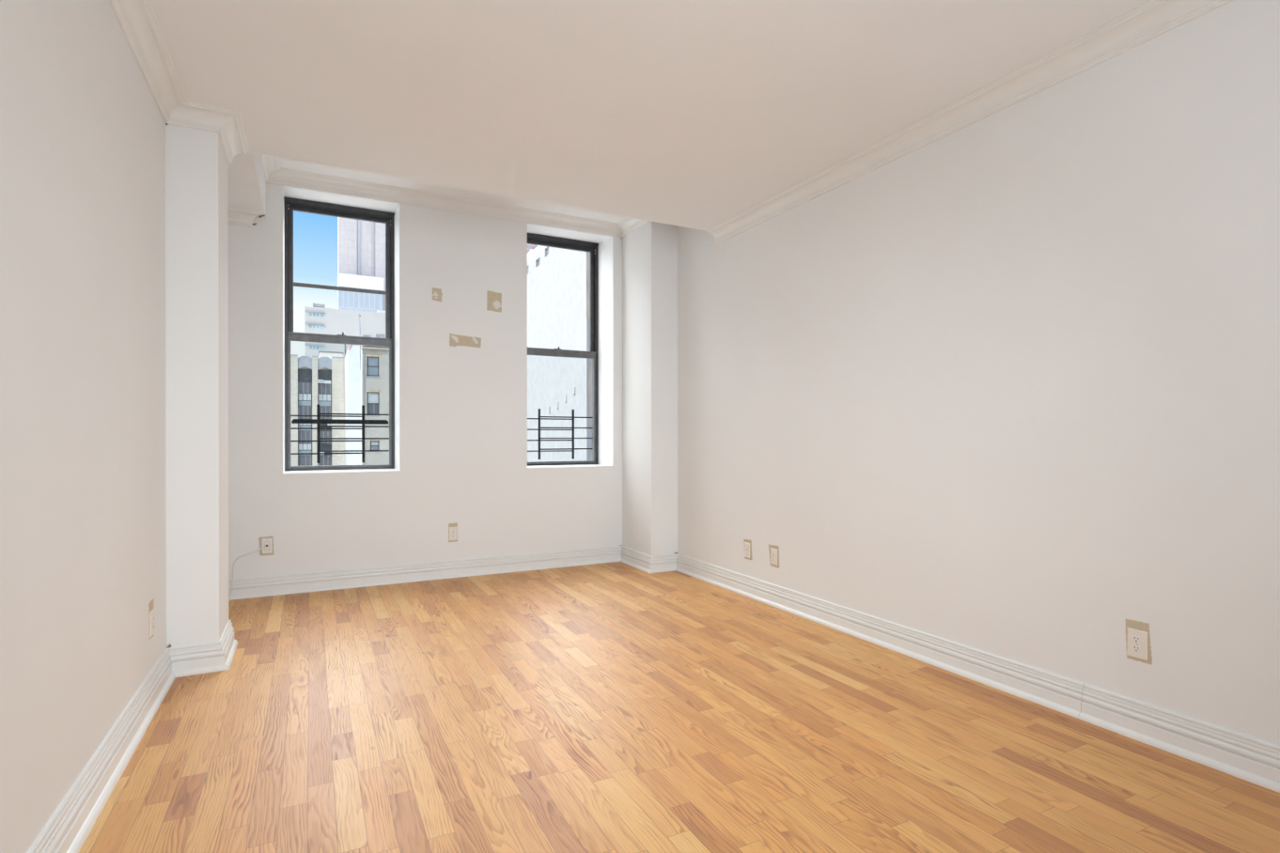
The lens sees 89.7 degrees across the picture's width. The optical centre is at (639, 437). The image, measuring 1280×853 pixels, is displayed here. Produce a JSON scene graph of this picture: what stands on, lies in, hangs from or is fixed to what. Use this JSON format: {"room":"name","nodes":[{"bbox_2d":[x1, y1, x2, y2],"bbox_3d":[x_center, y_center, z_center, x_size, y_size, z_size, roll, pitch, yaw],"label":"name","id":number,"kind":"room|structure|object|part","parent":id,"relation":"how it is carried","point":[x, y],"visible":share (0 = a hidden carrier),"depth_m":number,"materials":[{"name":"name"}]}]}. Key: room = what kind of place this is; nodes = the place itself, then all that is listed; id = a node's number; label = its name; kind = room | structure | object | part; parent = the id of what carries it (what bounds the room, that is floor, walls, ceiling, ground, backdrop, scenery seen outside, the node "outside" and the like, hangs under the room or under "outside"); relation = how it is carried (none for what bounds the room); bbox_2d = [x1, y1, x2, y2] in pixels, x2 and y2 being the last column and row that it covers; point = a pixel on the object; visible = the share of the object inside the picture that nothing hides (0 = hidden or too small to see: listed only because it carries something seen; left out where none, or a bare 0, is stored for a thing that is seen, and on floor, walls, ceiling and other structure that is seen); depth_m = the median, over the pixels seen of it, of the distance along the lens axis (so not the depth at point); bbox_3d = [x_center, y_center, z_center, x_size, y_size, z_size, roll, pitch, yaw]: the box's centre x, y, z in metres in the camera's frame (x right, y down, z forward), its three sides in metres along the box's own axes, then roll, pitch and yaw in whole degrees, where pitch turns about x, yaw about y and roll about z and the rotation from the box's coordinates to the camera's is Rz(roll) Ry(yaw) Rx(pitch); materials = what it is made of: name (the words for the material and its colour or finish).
{"room":"empty apartment room","nodes":[
{"label":"empty apartment room","id":0,"kind":"room"},
{"bbox_2d":[0,0,166,852],"bbox_3d":[-1.005,-0.519,0.219,0.250,3.536,6.908,0,0,-27],"label":"wall","id":1,"kind":"structure","parent":0,"point":[83,562],"depth_m":2.05,"materials":[{"name":"paint"}]},
{"bbox_2d":[26,648,176,852],"bbox_3d":[-0.918,1.175,0.381,0.048,0.148,6.708,0,0,-27],"label":"baseboard","id":2,"kind":"structure","parent":1,"relation":"attached to","point":[70,824],"depth_m":2.25,"materials":[{"name":"paint"}]},
{"bbox_2d":[107,0,186,123],"bbox_3d":[-0.891,-1.674,0.386,0.107,0.096,6.708,0,0,-27],"label":"trim","id":3,"kind":"structure","parent":1,"relation":"attached to","point":[137,20],"depth_m":2.81,"materials":[{"name":"paint"}]},
{"bbox_2d":[148,598,153,639],"bbox_3d":[-2.304,0.855,3.035,0.001,0.178,0.094,0,0,-27],"label":"unpainted patch","id":4,"kind":"object","parent":1,"relation":"attached to","point":[151,603],"visible":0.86,"depth_m":3.02,"materials":[{"name":"beige paint"}]},
{"bbox_2d":[149,608,154,638],"bbox_3d":[-2.300,0.874,3.036,0.009,0.119,0.074,0,0,-27],"label":"wall outlet","id":5,"kind":"object","parent":1,"relation":"attached to","point":[152,612],"visible":1,"depth_m":3.02,"materials":[{"name":"beige plastic"}]},
{"bbox_2d":[164,123,228,647],"bbox_3d":[-2.578,-0.528,3.545,0.482,3.536,0.448,0,0,-27],"label":"wall column","id":6,"kind":"structure","parent":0,"point":[196,165],"depth_m":3.41,"materials":[{"name":"paint"}]},
{"bbox_2d":[167,640,228,677],"bbox_3d":[-2.332,1.166,3.397,0.280,0.148,0.048,0,0,-27],"label":"baseboard","id":7,"kind":"structure","parent":6,"relation":"attached to","point":[206,657],"depth_m":3.40,"materials":[{"name":"paint"}]},
{"bbox_2d":[167,100,239,133],"bbox_3d":[-2.293,-1.683,3.376,0.339,0.096,0.107,0,0,-27],"label":"trim","id":8,"kind":"structure","parent":6,"relation":"attached to","point":[191,114],"depth_m":3.38,"materials":[{"name":"paint"}]},
{"bbox_2d":[219,619,238,670],"bbox_3d":[-2.331,1.165,3.650,0.048,0.148,0.496,0,0,-27],"label":"baseboard","id":9,"kind":"structure","parent":6,"relation":"attached to","point":[229,645],"depth_m":3.64,"materials":[{"name":"paint"}]},
{"bbox_2d":[218,111,248,164],"bbox_3d":[-2.292,-1.684,3.628,0.107,0.096,0.555,0,0,-27],"label":"trim","id":10,"kind":"structure","parent":6,"relation":"attached to","point":[232,135],"depth_m":3.63,"materials":[{"name":"paint"}]},
{"bbox_2d":[227,182,622,579],"bbox_3d":[-1.855,-0.435,5.890,4.568,3.736,0.500,0,0,-27],"label":"wall","id":11,"kind":"structure","parent":0,"point":[463,409],"depth_m":5.62,"materials":[{"name":"paint"}]},
{"bbox_2d":[227,207,264,226],"bbox_3d":[-3.242,-1.687,4.835,0.740,0.096,0.107,0,0,-27],"label":"trim","id":12,"kind":"structure","parent":11,"relation":"attached to","point":[241,217],"depth_m":4.94,"materials":[{"name":"paint"}]},
{"bbox_2d":[258,536,274,555],"bbox_3d":[-2.936,0.848,5.059,0.105,0.151,0.001,0,0,-27],"label":"unpainted patch","id":13,"kind":"object","parent":11,"relation":"attached to","point":[265,537],"visible":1,"depth_m":5.05,"materials":[{"name":"beige paint"}]},
{"bbox_2d":[261,537,272,553],"bbox_3d":[-2.930,0.848,5.057,0.073,0.119,0.008,0,0,-27],"label":"wall jack","id":14,"kind":"object","parent":11,"relation":"attached to","point":[268,541],"visible":1,"depth_m":5.06,"materials":[{"name":"white plastic"}]},
{"bbox_2d":[260,154,280,182],"bbox_3d":[-2.597,-2.051,4.503,0.107,0.096,1.283,0,0,-27],"label":"trim","id":15,"kind":"structure","parent":11,"relation":"attached to","point":[270,164],"depth_m":4.86,"materials":[{"name":"paint"}]},
{"bbox_2d":[284,196,395,471],"bbox_3d":[-2.638,-0.881,5.686,0.880,2.323,0.110,0,0,-27],"label":"window","id":16,"kind":"structure","parent":11,"relation":"in","point":[291,204],"depth_m":5.66,"materials":[{"name":"black metal"}]},
{"bbox_3d":[-2.643,-1.417,5.694,0.828,1.161,0.030,0,0,-27],"label":"sash","id":17,"kind":"part","parent":16,"relation":"part of","materials":[{"name":"grey metal"}]},
{"bbox_3d":[-2.626,-0.317,5.665,0.828,1.155,0.034,0,0,-27],"label":"sash","id":18,"kind":"part","parent":16,"relation":"part of","materials":[{"name":"glass"}]},
{"bbox_2d":[290,404,388,463],"bbox_3d":[-2.665,-0.036,5.742,0.878,0.517,0.058,0,0,-27],"label":"guard","id":19,"kind":"object","parent":11,"relation":"attached to","point":[318,421],"visible":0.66,"depth_m":5.73,"materials":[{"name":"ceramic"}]},
{"bbox_3d":[-2.824,-0.036,5.657,0.022,0.517,0.012,0,0,-27],"label":"post","id":20,"kind":"part","parent":19,"relation":"part of","materials":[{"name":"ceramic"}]},
{"bbox_3d":[-2.501,-0.037,5.823,0.022,0.517,0.012,0,0,-27],"label":"post","id":21,"kind":"part","parent":19,"relation":"part of","materials":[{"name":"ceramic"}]},
{"bbox_2d":[282,185,399,474],"bbox_3d":[-2.528,-0.879,5.472,0.880,2.327,0.372,0,0,-27],"label":"trim","id":22,"kind":"structure","parent":11,"relation":"attached to","point":[287,191],"depth_m":5.48,"materials":[{"name":"paint"}]},
{"bbox_2d":[228,546,622,599],"bbox_3d":[-1.877,1.159,5.575,3.838,0.148,0.048,0,0,-27],"label":"baseboard","id":23,"kind":"structure","parent":11,"relation":"attached to","point":[273,585],"depth_m":5.53,"materials":[{"name":"paint"}]},
{"bbox_2d":[431,287,442,302],"bbox_3d":[-1.780,-1.255,5.644,0.093,0.121,0.002,0,0,-27],"label":"unpainted patch","id":24,"kind":"object","parent":11,"relation":"attached to","point":[437,294],"visible":1,"depth_m":5.64,"materials":[{"name":"beige paint"}]},
{"bbox_2d":[266,167,621,237],"bbox_3d":[-1.534,-2.055,5.708,3.098,0.096,0.107,0,0,-27],"label":"trim","id":25,"kind":"structure","parent":11,"relation":"attached to","point":[283,176],"depth_m":5.59,"materials":[{"name":"paint"}]},
{"bbox_2d":[448,526,457,540],"bbox_3d":[-1.656,0.849,5.709,0.074,0.119,0.009,0,0,-27],"label":"wall outlet","id":26,"kind":"object","parent":11,"relation":"attached to","point":[452,531],"visible":1,"depth_m":5.71,"materials":[{"name":"beige plastic"}]},
{"bbox_2d":[448,522,457,542],"bbox_3d":[-1.659,0.839,5.713,0.082,0.170,0.001,0,0,-27],"label":"unpainted patch","id":27,"kind":"object","parent":11,"relation":"attached to","point":[450,525],"visible":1,"depth_m":5.71,"materials":[{"name":"beige paint"}]},
{"bbox_2d":[448,333,480,347],"bbox_3d":[-1.562,-0.868,5.757,0.281,0.116,0.002,0,0,-27],"label":"unpainted patch","id":28,"kind":"object","parent":11,"relation":"attached to","point":[455,340],"visible":1,"depth_m":5.75,"materials":[{"name":"beige paint"}]},
{"bbox_2d":[487,290,502,312],"bbox_3d":[-1.327,-1.246,5.875,0.136,0.188,0.002,0,0,-27],"label":"unpainted patch","id":29,"kind":"object","parent":11,"relation":"attached to","point":[494,299],"visible":1,"depth_m":5.88,"materials":[{"name":"beige paint"}]},
{"bbox_2d":[527,408,592,459],"bbox_3d":[-0.888,-0.039,6.663,0.893,0.517,0.038,0,0,-27],"label":"guard","id":30,"kind":"object","parent":11,"relation":"attached to","point":[539,418],"visible":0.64,"depth_m":6.67,"materials":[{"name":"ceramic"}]},
{"bbox_3d":[-1.029,-0.039,6.577,0.022,0.517,0.012,0,0,-27],"label":"post","id":31,"kind":"part","parent":30,"relation":"part of","materials":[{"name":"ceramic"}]},
{"bbox_3d":[-0.702,-0.040,6.744,0.022,0.517,0.012,0,0,-27],"label":"post","id":32,"kind":"part","parent":30,"relation":"part of","materials":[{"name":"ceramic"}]},
{"bbox_2d":[526,232,598,466],"bbox_3d":[-0.857,-0.884,6.599,0.895,2.323,0.110,0,0,-27],"label":"window","id":33,"kind":"structure","parent":11,"relation":"in","point":[531,238],"depth_m":6.73,"materials":[{"name":"black metal"}]},
{"bbox_3d":[-0.861,-1.420,6.606,0.843,1.161,0.030,0,0,-27],"label":"sash","id":34,"kind":"part","parent":33,"relation":"part of","materials":[{"name":"glass"}]},
{"bbox_3d":[-0.845,-0.320,6.577,0.843,1.155,0.034,0,0,-27],"label":"sash","id":35,"kind":"part","parent":33,"relation":"part of","materials":[{"name":"grey metal"}]},
{"bbox_2d":[526,222,613,468],"bbox_3d":[-0.747,-0.881,6.384,0.895,2.327,0.372,0,0,-27],"label":"window frame","id":36,"kind":"structure","parent":11,"relation":"attached to","point":[606,250],"depth_m":6.52,"materials":[{"name":"paint"}]},
{"bbox_2d":[619,546,650,573],"bbox_3d":[-0.049,1.158,6.162,0.048,0.148,0.670,0,0,-27],"label":"baseboard","id":37,"kind":"structure","parent":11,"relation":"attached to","point":[638,560],"depth_m":6.14,"materials":[{"name":"paint"}]},
{"bbox_2d":[279,157,625,223],"bbox_3d":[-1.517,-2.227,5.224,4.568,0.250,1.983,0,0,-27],"label":"crown molding","id":38,"kind":"structure","parent":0,"point":[286,163],"depth_m":5.47,"materials":[{"name":"paint"}]},
{"bbox_2d":[149,0,1151,231],"bbox_3d":[0.228,-1.909,1.818,4.568,0.365,8.639,0,0,-27],"label":"ceiling","id":39,"kind":"structure","parent":0,"point":[696,114],"depth_m":3.10,"materials":[{"name":"paint"}]},
{"bbox_2d":[78,561,1279,852],"bbox_3d":[0.103,1.344,2.017,4.718,0.200,9.089,0,0,-27],"label":"floor","id":40,"kind":"structure","parent":0,"point":[618,707],"depth_m":2.56,"materials":[{"name":"brown wood"}]},
{"bbox_2d":[228,545,267,600],"bbox_3d":[-3.089,1.039,4.931,0.418,0.395,0.070,0,0,-40],"label":"cable","id":41,"kind":"object","parent":40,"relation":"on","point":[265,545],"visible":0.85,"depth_m":4.94,"materials":[{"name":"plastic"}]},
{"bbox_2d":[622,221,677,555],"bbox_3d":[0.198,-0.537,6.310,0.530,3.536,0.622,0,0,-27],"label":"wall pier","id":42,"kind":"object","parent":40,"relation":"on","point":[650,251],"visible":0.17,"depth_m":6.02,"materials":[{"name":"paint"}]},
{"bbox_2d":[617,217,648,237],"bbox_3d":[-0.061,-2.056,6.113,0.107,0.096,0.729,0,0,-27],"label":"trim","id":43,"kind":"structure","parent":42,"relation":"attached to","point":[628,224],"depth_m":6.22,"materials":[{"name":"paint"}]},
{"bbox_2d":[648,553,677,573],"bbox_3d":[0.218,1.158,5.949,0.328,0.148,0.048,0,0,-27],"label":"baseboard","id":44,"kind":"object","parent":42,"relation":"attached to","point":[666,562],"visible":0.99,"depth_m":5.95,"materials":[{"name":"paint"}]},
{"bbox_2d":[677,0,1279,746],"bbox_3d":[2.291,-0.525,2.530,0.250,3.536,8.017,0,0,-27],"label":"wall","id":45,"kind":"structure","parent":0,"point":[1007,386],"depth_m":3.02,"materials":[{"name":"paint"}]},
{"bbox_2d":[744,542,750,558],"bbox_3d":[0.844,0.885,5.076,0.009,0.119,0.073,0,0,-27],"label":"wall jack","id":46,"kind":"object","parent":45,"relation":"attached to","point":[747,545],"visible":1,"depth_m":5.07,"materials":[{"name":"white plastic"}]},
{"bbox_2d":[743,538,752,560],"bbox_3d":[0.850,0.878,5.072,0.001,0.160,0.111,0,0,-27],"label":"unpainted patch","id":47,"kind":"object","parent":45,"relation":"attached to","point":[749,541],"visible":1,"depth_m":5.05,"materials":[{"name":"beige paint"}]},
{"bbox_2d":[768,544,778,568],"bbox_3d":[0.996,0.878,4.788,0.001,0.163,0.120,0,0,-27],"label":"unpainted patch","id":48,"kind":"object","parent":45,"relation":"attached to","point":[775,547],"visible":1,"depth_m":4.78,"materials":[{"name":"beige paint"}]},
{"bbox_2d":[770,547,777,565],"bbox_3d":[0.994,0.883,4.783,0.009,0.119,0.074,0,0,-27],"label":"wall outlet","id":49,"kind":"object","parent":45,"relation":"attached to","point":[773,552],"visible":1,"depth_m":4.78,"materials":[{"name":"beige plastic"}]},
{"bbox_2d":[706,0,1233,244],"bbox_3d":[2.237,-1.680,2.240,0.107,0.096,7.156,0,0,-27],"label":"trim","id":50,"kind":"structure","parent":45,"relation":"attached to","point":[1153,19],"depth_m":3.18,"materials":[{"name":"paint"}]},
{"bbox_2d":[675,553,1279,792],"bbox_3d":[2.113,1.168,2.555,0.048,0.148,7.817,0,0,-27],"label":"baseboard","id":51,"kind":"structure","parent":45,"relation":"attached to","point":[1253,760],"depth_m":3.00,"materials":[{"name":"paint"}]},
{"bbox_2d":[1127,627,1147,661],"bbox_3d":[2.069,0.859,2.682,0.009,0.119,0.074,0,0,-27],"label":"wall outlet","id":52,"kind":"object","parent":45,"relation":"attached to","point":[1137,640],"visible":1,"depth_m":2.68,"materials":[{"name":"beige plastic"}]},
{"bbox_2d":[1131,644,1141,653],"bbox_3d":[2.068,0.878,2.682,0.005,0.028,0.034,0,0,-27],"label":"receptacle","id":53,"kind":"object","parent":52,"relation":"attached to","point":[1135,648],"depth_m":2.68,"materials":[{"name":"white plastic"}]},
{"bbox_2d":[1131,635,1141,643],"bbox_3d":[2.068,0.840,2.682,0.005,0.028,0.034,0,0,-27],"label":"receptacle","id":54,"kind":"object","parent":52,"relation":"attached to","point":[1135,639],"depth_m":2.68,"materials":[{"name":"white plastic"}]},
{"bbox_2d":[1124,618,1151,664],"bbox_3d":[2.075,0.847,2.680,0.001,0.168,0.098,0,0,-27],"label":"unpainted patch","id":55,"kind":"object","parent":45,"relation":"attached to","point":[1138,625],"visible":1,"depth_m":2.67,"materials":[{"name":"beige paint"}]},
{"label":"outside","id":56,"kind":"structure","parent":0,"visible":0},
{"bbox_3d":[-72.198,16.331,360.424,600.000,0.300,692.661,0,0,-27],"label":"ground","id":57,"kind":"structure","parent":56,"visible":0},
{"bbox_2d":[290,354,344,466],"bbox_3d":[-48.107,3.358,83.157,18.160,27.290,12.130,0,0,-27],"label":"brick building","id":58,"kind":"structure","parent":57,"relation":"on","point":[314,381],"depth_m":80.43,"materials":[{"name":"brick"}]},
{"bbox_3d":[-42.146,1.099,80.013,0.412,0.733,0.050,0,0,-27],"label":"pane","id":59,"kind":"part","parent":58,"relation":"part of","materials":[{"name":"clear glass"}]},
{"bbox_3d":[-42.146,-5.095,79.995,0.412,0.766,0.050,0,0,-27],"label":"pane","id":60,"kind":"part","parent":58,"relation":"part of","materials":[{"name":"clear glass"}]},
{"bbox_3d":[-41.817,2.996,80.412,1.575,1.530,0.550,0,0,-27],"label":"spandrel panel","id":61,"kind":"part","parent":58,"relation":"part of","materials":[{"name":"metal"}]},
{"bbox_3d":[-41.817,-0.099,80.402,1.575,1.500,0.550,0,0,-27],"label":"spandrel panel","id":62,"kind":"part","parent":58,"relation":"part of","materials":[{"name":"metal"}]},
{"bbox_3d":[-41.817,-3.154,80.393,1.575,1.530,0.550,0,0,-27],"label":"spandrel panel","id":63,"kind":"part","parent":58,"relation":"part of","materials":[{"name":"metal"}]},
{"bbox_3d":[-41.817,-6.248,80.384,1.575,1.380,0.550,0,0,-27],"label":"spandrel panel","id":64,"kind":"part","parent":58,"relation":"part of","materials":[{"name":"metal"}]},
{"bbox_3d":[-41.681,-9.408,80.108,1.575,1.600,0.350,0,0,-27],"label":"gable panel","id":65,"kind":"part","parent":58,"relation":"part of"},
{"bbox_3d":[-41.726,1.849,80.230,1.375,0.607,0.050,0,0,-27],"label":"pane","id":66,"kind":"part","parent":58,"relation":"part of","materials":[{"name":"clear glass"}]},
{"bbox_3d":[-41.726,1.099,80.228,0.412,0.733,0.050,0,0,-27],"label":"pane","id":67,"kind":"part","parent":58,"relation":"part of","materials":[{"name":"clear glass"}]},
{"bbox_3d":[-41.726,-1.222,80.221,1.375,0.588,0.050,0,0,-27],"label":"pane","id":68,"kind":"part","parent":58,"relation":"part of","materials":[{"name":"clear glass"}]},
{"bbox_3d":[-41.726,-4.315,80.212,1.375,0.634,0.050,0,0,-27],"label":"pane","id":69,"kind":"part","parent":58,"relation":"part of","materials":[{"name":"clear glass"}]},
{"bbox_3d":[-41.726,-5.095,80.210,0.412,0.766,0.050,0,0,-27],"label":"pane","id":70,"kind":"part","parent":58,"relation":"part of","materials":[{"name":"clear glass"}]},
{"bbox_3d":[-41.726,-7.773,80.202,1.415,1.510,0.050,0,0,-27],"label":"pane","id":71,"kind":"part","parent":58,"relation":"part of","materials":[{"name":"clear glass"}]},
{"bbox_3d":[-40.166,-5.098,81.008,0.420,0.766,0.050,0,0,-27],"label":"pane","id":72,"kind":"part","parent":58,"relation":"part of","materials":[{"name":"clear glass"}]},
{"bbox_3d":[-39.830,-6.252,81.402,1.600,1.380,0.550,0,0,-27],"label":"spandrel panel","id":73,"kind":"part","parent":58,"relation":"part of","materials":[{"name":"metal"}]},
{"bbox_3d":[-39.693,-9.411,81.125,1.600,1.600,0.350,0,0,-27],"label":"gable panel","id":74,"kind":"part","parent":58,"relation":"part of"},
{"bbox_3d":[-39.739,-5.098,81.227,0.420,0.766,0.050,0,0,-27],"label":"pane","id":75,"kind":"part","parent":58,"relation":"part of","materials":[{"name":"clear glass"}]},
{"bbox_3d":[-39.739,-7.776,81.219,1.440,1.510,0.050,0,0,-27],"label":"pane","id":76,"kind":"part","parent":58,"relation":"part of","materials":[{"name":"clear glass"}]},
{"bbox_3d":[-39.830,2.993,81.429,1.600,1.530,0.550,0,0,-27],"label":"spandrel panel","id":77,"kind":"part","parent":58,"relation":"part of","materials":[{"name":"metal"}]},
{"bbox_3d":[-39.739,-4.318,81.230,1.400,0.634,0.050,0,0,-27],"label":"pane","id":78,"kind":"part","parent":58,"relation":"part of","materials":[{"name":"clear glass"}]},
{"bbox_3d":[-39.739,1.429,81.246,1.440,1.440,0.050,0,0,-27],"label":"pane","id":79,"kind":"part","parent":58,"relation":"part of","materials":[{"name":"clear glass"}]},
{"bbox_3d":[-39.739,-1.631,81.237,1.440,1.400,0.050,0,0,-27],"label":"pane","id":80,"kind":"part","parent":58,"relation":"part of","materials":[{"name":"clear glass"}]},
{"bbox_3d":[-39.830,-0.102,81.420,1.600,1.500,0.550,0,0,-27],"label":"spandrel panel","id":81,"kind":"part","parent":58,"relation":"part of","materials":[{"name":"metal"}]},
{"bbox_3d":[-39.830,-3.157,81.411,1.600,1.530,0.550,0,0,-27],"label":"spandrel panel","id":82,"kind":"part","parent":58,"relation":"part of","materials":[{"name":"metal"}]},
{"bbox_3d":[-39.465,-7.071,81.278,0.860,0.360,0.100,0,0,-27],"label":"filler panel","id":83,"kind":"part","parent":58,"relation":"part of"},
{"bbox_3d":[-39.312,-5.099,81.446,0.420,0.766,0.050,0,0,-27],"label":"pane","id":84,"kind":"part","parent":58,"relation":"part of","materials":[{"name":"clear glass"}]},
{"bbox_2d":[318,351,343,359],"bbox_3d":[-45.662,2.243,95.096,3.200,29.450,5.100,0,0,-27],"label":"hut","id":85,"kind":"object","parent":58,"relation":"on","point":[330,354],"visible":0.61,"depth_m":92.83,"materials":[{"name":"white"}]},
{"bbox_2d":[344,344,346,358],"bbox_3d":[-37.335,-9.343,81.788,0.333,5.102,0.200,0,0,-27],"label":"flue pipe","id":86,"kind":"object","parent":58,"relation":"attached to","point":[344,344],"visible":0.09,"depth_m":81.68,"materials":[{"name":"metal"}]},
{"bbox_2d":[304,306,385,359],"bbox_3d":[-64.642,-7.051,168.881,41.100,47.600,20.400,0,0,-27],"label":"building","id":87,"kind":"structure","parent":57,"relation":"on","point":[317,320],"depth_m":153.98,"materials":[{"name":"stone"}]},
{"bbox_2d":[313,302,329,308],"bbox_3d":[-75.968,-31.459,153.684,3.650,1.295,0.400,0,0,-27],"label":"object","id":88,"kind":"object","parent":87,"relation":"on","point":[314,304],"visible":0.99,"depth_m":153.38,"materials":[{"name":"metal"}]},
{"bbox_2d":[344,344,361,465],"bbox_3d":[-34.443,3.067,78.413,2.440,27.900,7.030,0,0,-27],"label":"building","id":89,"kind":"structure","parent":57,"relation":"on","point":[352,360],"depth_m":75.12,"materials":[{"name":"concrete"}]},
{"bbox_2d":[337,272,383,312],"bbox_3d":[-116.934,-25.450,269.678,17.250,83.800,7.200,0,0,-27],"label":"building","id":90,"kind":"structure","parent":57,"relation":"on","point":[348,300],"depth_m":266.25,"materials":[{"name":"white"}]},
{"bbox_2d":[337,217,385,311],"bbox_3d":[-113.353,-54.088,282.213,34.370,141.000,6.000,0,0,-27],"label":"tower building","id":91,"kind":"structure","parent":57,"relation":"on","point":[361,243],"depth_m":276.38,"materials":[{"name":"concrete"}]},
{"bbox_2d":[360,345,388,464],"bbox_3d":[-20.142,4.655,55.536,7.240,24.860,2.000,0,0,-27],"label":"building","id":92,"kind":"structure","parent":57,"relation":"on","point":[374,359],"depth_m":53.91,"materials":[{"name":"paint"}]},
{"bbox_3d":[-22.349,-5.580,53.870,0.800,0.720,0.020,0,0,-27],"label":"pane","id":93,"kind":"part","parent":92,"relation":"part of","materials":[{"name":"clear glass"}]},
{"bbox_3d":[-22.349,-6.360,53.868,0.800,0.720,0.020,0,0,-27],"label":"pane","id":94,"kind":"part","parent":92,"relation":"part of","materials":[{"name":"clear glass"}]},
{"bbox_3d":[-22.285,-5.090,53.747,1.100,0.120,0.180,0,0,-27],"label":"sill","id":95,"kind":"part","parent":92,"relation":"part of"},
{"bbox_3d":[-22.340,-2.422,53.884,0.820,0.845,0.020,0,0,-27],"label":"pane","id":96,"kind":"part","parent":92,"relation":"part of","materials":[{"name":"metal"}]},
{"bbox_3d":[-22.340,-3.327,53.882,0.820,0.845,0.020,0,0,-27],"label":"pane","id":97,"kind":"part","parent":92,"relation":"part of","materials":[{"name":"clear glass"}]},
{"bbox_3d":[-22.242,0.835,53.944,0.580,0.310,0.020,0,0,-27],"label":"pane","id":98,"kind":"part","parent":92,"relation":"part of","materials":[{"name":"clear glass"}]},
{"bbox_3d":[-22.242,0.465,53.943,0.580,0.310,0.020,0,0,-27],"label":"pane","id":99,"kind":"part","parent":92,"relation":"part of","materials":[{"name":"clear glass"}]},
{"bbox_3d":[-19.793,-7.363,54.865,7.200,0.140,0.250,0,0,-27],"label":"cornice","id":100,"kind":"part","parent":92,"relation":"part of","materials":[{"name":"paint"}]},
{"bbox_2d":[526,243,534,254],"bbox_3d":[-73.863,-47.137,315.770,36.500,126.900,30.300,0,0,-27],"label":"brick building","id":101,"kind":"structure","parent":57,"relation":"on","point":[529,246],"depth_m":309.46,"materials":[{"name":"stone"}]},
{"bbox_2d":[526,244,592,462],"bbox_3d":[-4.731,2.186,45.411,9.030,29.859,26.860,0,0,-27],"label":"stucco building","id":102,"kind":"structure","parent":57,"relation":"on","point":[557,279],"depth_m":34.92,"materials":[{"name":"white concrete"}]},
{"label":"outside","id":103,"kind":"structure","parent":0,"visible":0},
{"bbox_2d":[358,314,360,369],"bbox_3d":[-32.152,-11.058,73.944,0.336,6.380,0.220,0,0,-27],"label":"mast","id":104,"kind":"object","parent":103,"point":[359,315],"visible":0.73,"depth_m":73.90,"materials":[{"name":"metal"}]}
]}

